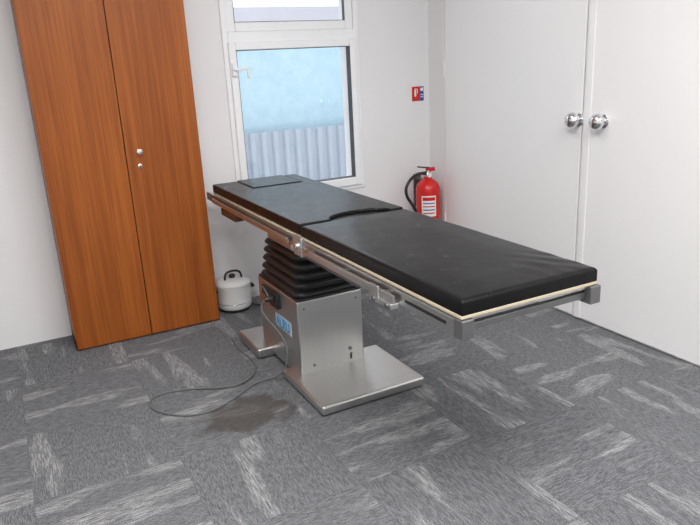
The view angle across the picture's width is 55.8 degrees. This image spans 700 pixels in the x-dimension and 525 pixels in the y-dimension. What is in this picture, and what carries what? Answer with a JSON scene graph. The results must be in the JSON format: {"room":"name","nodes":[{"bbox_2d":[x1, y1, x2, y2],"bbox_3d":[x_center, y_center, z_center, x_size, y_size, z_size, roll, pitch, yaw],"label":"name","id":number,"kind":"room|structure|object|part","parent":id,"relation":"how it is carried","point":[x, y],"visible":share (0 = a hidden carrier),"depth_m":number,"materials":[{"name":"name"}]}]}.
{"room":"medical examination room","nodes":[
{"label":"medical examination room","id":0,"kind":"room"},
{"bbox_2d":[0,0,429,349],"bbox_3d":[-1.431,-0.999,3.858,4.800,3.000,0.220,-11,19,-26],"label":"wall","id":1,"kind":"structure","parent":0,"point":[392,34],"depth_m":4.09,"materials":[{"name":"paint"}]},
{"bbox_2d":[218,0,364,189],"bbox_3d":[-0.356,-1.316,4.233,0.935,1.800,0.120,-11,19,-26],"label":"window","id":2,"kind":"structure","parent":1,"relation":"in","point":[221,6],"depth_m":4.20,"materials":[{"name":"white plastic"}]},
{"bbox_3d":[-0.667,-1.173,4.049,0.105,0.095,0.032,-11,19,-26],"label":"handle","id":3,"kind":"part","parent":2,"relation":"part of","materials":[{"name":"white plastic"}]},
{"bbox_3d":[-0.393,-1.813,4.103,0.865,0.710,0.052,-11,19,-26],"label":"fixed sash","id":4,"kind":"part","parent":2,"relation":"part of","materials":[{"name":"white plastic"}]},
{"bbox_2d":[227,29,353,42],"bbox_3d":[-0.374,-1.443,4.216,0.865,0.065,0.072,-11,19,-26],"label":"transom","id":5,"kind":"object","parent":2,"relation":"attached to","point":[252,36],"visible":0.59,"depth_m":4.17,"materials":[{"name":"white plastic"}]},
{"bbox_2d":[232,0,355,181],"bbox_3d":[-0.358,-1.316,4.237,0.788,1.636,0.052,-11,19,-26],"label":"gasket","id":6,"kind":"object","parent":2,"relation":"attached to","point":[348,64],"visible":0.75,"depth_m":4.46,"materials":[{"name":"rubber"}]},
{"bbox_3d":[-0.341,-0.948,4.353,0.880,0.975,0.073,-11,19,-26],"label":"opening sash","id":7,"kind":"part","parent":2,"relation":"part of","materials":[{"name":"white plastic"}]},
{"bbox_2d":[412,86,423,100],"bbox_3d":[0.485,-1.205,4.723,0.097,0.100,0.006,-11,19,-26],"label":"fire extinguisher sign","id":8,"kind":"object","parent":1,"relation":"attached to","point":[417,92],"visible":1,"depth_m":4.72,"materials":[{"name":"red plastic"}]},
{"bbox_3d":[0.469,-1.202,4.716,0.063,0.100,0.004,-11,19,-26],"label":"red panel","id":9,"kind":"part","parent":8,"relation":"part of","materials":[{"name":"plastic"}]},
{"bbox_3d":[0.512,-1.211,4.738,0.034,0.100,0.004,-11,19,-26],"label":"blue panel","id":10,"kind":"part","parent":8,"relation":"part of","materials":[{"name":"blue plastic"}]},
{"bbox_2d":[405,166,439,218],"bbox_3d":[0.501,-0.398,4.821,0.306,0.619,0.234,-11,19,-26],"label":"fire extinguisher","id":11,"kind":"object","parent":1,"relation":"attached to","point":[426,189],"visible":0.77,"depth_m":4.74,"materials":[{"name":"red metal"}]},
{"bbox_3d":[0.578,-0.670,4.755,0.072,0.026,0.024,-11,19,-26],"label":"carry handle","id":12,"kind":"part","parent":11,"relation":"part of","materials":[{"name":"red metal"}]},
{"bbox_2d":[0,287,699,524],"bbox_3d":[0.066,1.103,1.693,4.800,0.100,5.900,-11,19,-26],"label":"floor","id":13,"kind":"structure","parent":0,"point":[550,416],"depth_m":2.78,"materials":[{"name":"carpet"}]},
{"bbox_2d":[10,0,219,350],"bbox_3d":[-1.286,-0.718,3.682,0.831,2.350,0.307,-11,19,-26],"label":"wooden wardrobe","id":14,"kind":"object","parent":13,"relation":"on","point":[109,84],"visible":1,"depth_m":3.61,"materials":[{"name":"brown wood"}]},
{"bbox_3d":[-1.417,-0.658,3.495,0.412,2.335,0.019,-11,19,-26],"label":"door","id":15,"kind":"part","parent":14,"relation":"part of","materials":[{"name":"brown wood"}]},
{"bbox_3d":[-1.050,-0.733,3.676,0.410,2.335,0.019,-11,19,-26],"label":"door","id":16,"kind":"part","parent":14,"relation":"part of","materials":[{"name":"brown wood"}]},
{"bbox_2d":[149,300,288,415],"bbox_3d":[-0.739,0.394,3.326,0.656,0.378,0.772,-11,19,-26],"label":"cable","id":17,"kind":"object","parent":13,"relation":"on","point":[263,301],"visible":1,"depth_m":3.22,"materials":[{"name":"grey plastic"}]},
{"bbox_2d":[215,269,260,312],"bbox_3d":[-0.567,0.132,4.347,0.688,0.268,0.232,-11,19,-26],"label":"pot","id":18,"kind":"object","parent":13,"relation":"on","point":[234,295],"visible":0.83,"depth_m":4.18,"materials":[{"name":"metal"}]},
{"bbox_3d":[-0.754,0.108,4.237,0.224,0.033,0.224,-11,19,-26],"label":"lid","id":19,"kind":"part","parent":18,"relation":"part of","materials":[{"name":"white ceramic"}]},
{"bbox_3d":[-0.746,0.076,4.209,0.124,0.063,0.014,-11,19,-26],"label":"bail handle","id":20,"kind":"part","parent":18,"relation":"part of","materials":[{"name":"black plastic"}]},
{"bbox_2d":[207,174,600,415],"bbox_3d":[-0.029,0.170,3.128,0.590,0.854,2.517,-11,19,-26],"label":"table","id":21,"kind":"object","parent":13,"relation":"on","point":[326,242],"visible":1,"depth_m":2.88,"materials":[{"name":"black leather"}]},
{"bbox_2d":[221,208,243,221],"bbox_3d":[-0.432,-0.310,3.764,0.547,0.040,0.240,-11,19,-26],"label":"block","id":22,"kind":"object","parent":21,"relation":"attached to","point":[225,212],"depth_m":3.59,"materials":[{"name":"brown wood"}]},
{"bbox_2d":[264,295,273,301],"bbox_3d":[-0.408,0.183,3.327,0.046,0.032,0.032,-11,19,-26],"label":"plug","id":23,"kind":"object","parent":21,"relation":"attached to","point":[268,298],"depth_m":3.31,"materials":[{"name":"black plastic"}]},
{"bbox_3d":[-0.474,-0.452,3.866,0.292,0.052,0.301,-11,19,-26],"label":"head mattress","id":24,"kind":"part","parent":21,"relation":"part of","materials":[{"name":"black plastic"}]},
{"bbox_2d":[261,284,280,309],"bbox_3d":[-0.411,0.172,3.398,0.024,0.080,0.230,-11,19,-26],"label":"socket","id":25,"kind":"object","parent":21,"relation":"attached to","point":[274,293],"depth_m":3.33,"materials":[{"name":"black plastic"}]},
{"bbox_3d":[-0.334,0.309,3.320,0.003,0.070,0.200,-11,19,-26],"label":"name plate","id":26,"kind":"part","parent":21,"relation":"part of","materials":[{"name":"blue plastic"}]},
{"bbox_3d":[-0.278,-0.331,3.443,0.523,0.048,1.251,-11,19,-26],"label":"mattress","id":27,"kind":"part","parent":21,"relation":"part of","materials":[{"name":"black leather"}]},
{"bbox_3d":[0.116,-0.037,2.767,0.515,0.030,0.580,-11,19,-26],"label":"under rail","id":28,"kind":"part","parent":21,"relation":"part of","materials":[{"name":"metal"}]},
{"bbox_3d":[0.010,0.556,3.220,0.540,0.046,0.460,-11,19,-26],"label":"plate","id":29,"kind":"part","parent":21,"relation":"part of","materials":[{"name":"metal"}]},
{"bbox_3d":[0.282,-0.052,2.426,0.523,0.052,1.110,-11,19,-26],"label":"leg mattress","id":30,"kind":"part","parent":21,"relation":"part of","materials":[{"name":"black leather"}]},
{"bbox_2d":[428,0,699,366],"bbox_3d":[2.028,-0.691,2.265,0.200,3.000,5.880,-11,19,-26],"label":"wall","id":31,"kind":"structure","parent":0,"point":[434,6],"depth_m":4.68,"materials":[{"name":"paint"}]},
{"bbox_2d":[441,0,445,220],"bbox_3d":[1.254,-0.823,3.532,0.011,2.390,2.585,-11,19,-26],"label":"trim","id":32,"kind":"structure","parent":31,"relation":"attached to","point":[442,1],"depth_m":4.63,"materials":[{"name":"paint"}]},
{"bbox_2d":[443,0,588,313],"bbox_3d":[0.952,-0.960,4.077,0.019,2.338,1.251,-11,19,-26],"label":"door","id":33,"kind":"structure","parent":31,"relation":"in","point":[515,69],"depth_m":4.00,"materials":[{"name":"paint"}]},
{"bbox_3d":[0.673,-0.817,4.690,0.012,1.160,0.014,-11,19,-26],"label":"hinge set","id":34,"kind":"part","parent":33,"relation":"part of","materials":[{"name":"grey metal"}]},
{"bbox_2d":[564,112,578,127],"bbox_3d":[1.196,-0.764,3.554,0.076,0.084,0.084,-11,19,-26],"label":"grip","id":35,"kind":"object","parent":33,"relation":"attached to","point":[571,120],"visible":1,"depth_m":3.53,"materials":[{"name":"silver metal"}]},
{"bbox_2d":[576,113,583,125],"bbox_3d":[1.231,-0.771,3.572,0.009,0.072,0.072,-11,19,-26],"label":"rose","id":36,"kind":"object","parent":33,"relation":"attached to","point":[581,118],"visible":0.57,"depth_m":3.55,"materials":[{"name":"silver metal"}]},
{"bbox_2d":[573,0,699,365],"bbox_3d":[1.544,-0.662,3.002,0.019,2.338,1.255,-11,19,-26],"label":"door","id":37,"kind":"structure","parent":31,"relation":"in","point":[638,226],"depth_m":3.27,"materials":[{"name":"paint"}]},
{"bbox_2d":[589,114,604,129],"bbox_3d":[1.276,-0.724,3.410,0.076,0.084,0.084,-11,19,-26],"label":"grip","id":38,"kind":"object","parent":37,"relation":"attached to","point":[597,121],"visible":1,"depth_m":3.38,"materials":[{"name":"silver metal"}]},
{"bbox_2d":[602,114,608,127],"bbox_3d":[1.310,-0.731,3.427,0.009,0.072,0.072,-11,19,-26],"label":"rose","id":39,"kind":"object","parent":37,"relation":"attached to","point":[606,118],"visible":0.54,"depth_m":3.41,"materials":[{"name":"silver metal"}]},
{"label":"outside","id":40,"kind":"structure","parent":0,"visible":0},
{"bbox_3d":[-1.556,-0.973,9.623,18.000,0.100,9.700,-11,19,-26],"label":"ground","id":41,"kind":"structure","parent":40,"visible":0},
{"bbox_2d":[233,6,343,133],"bbox_3d":[-0.725,-1.691,7.649,12.000,2.340,0.400,-11,19,-26],"label":"sky","id":42,"kind":"structure","parent":41,"relation":"on","point":[285,89],"depth_m":7.44,"materials":[{"name":"blue"}]},
{"bbox_2d":[244,124,346,179],"bbox_3d":[0.526,-1.228,8.151,8.080,1.040,0.039,-11,19,-26],"label":"corrugated fence","id":43,"kind":"object","parent":41,"relation":"on","point":[315,153],"visible":0.07,"depth_m":7.53,"materials":[{"name":"grey metal"}]}
]}

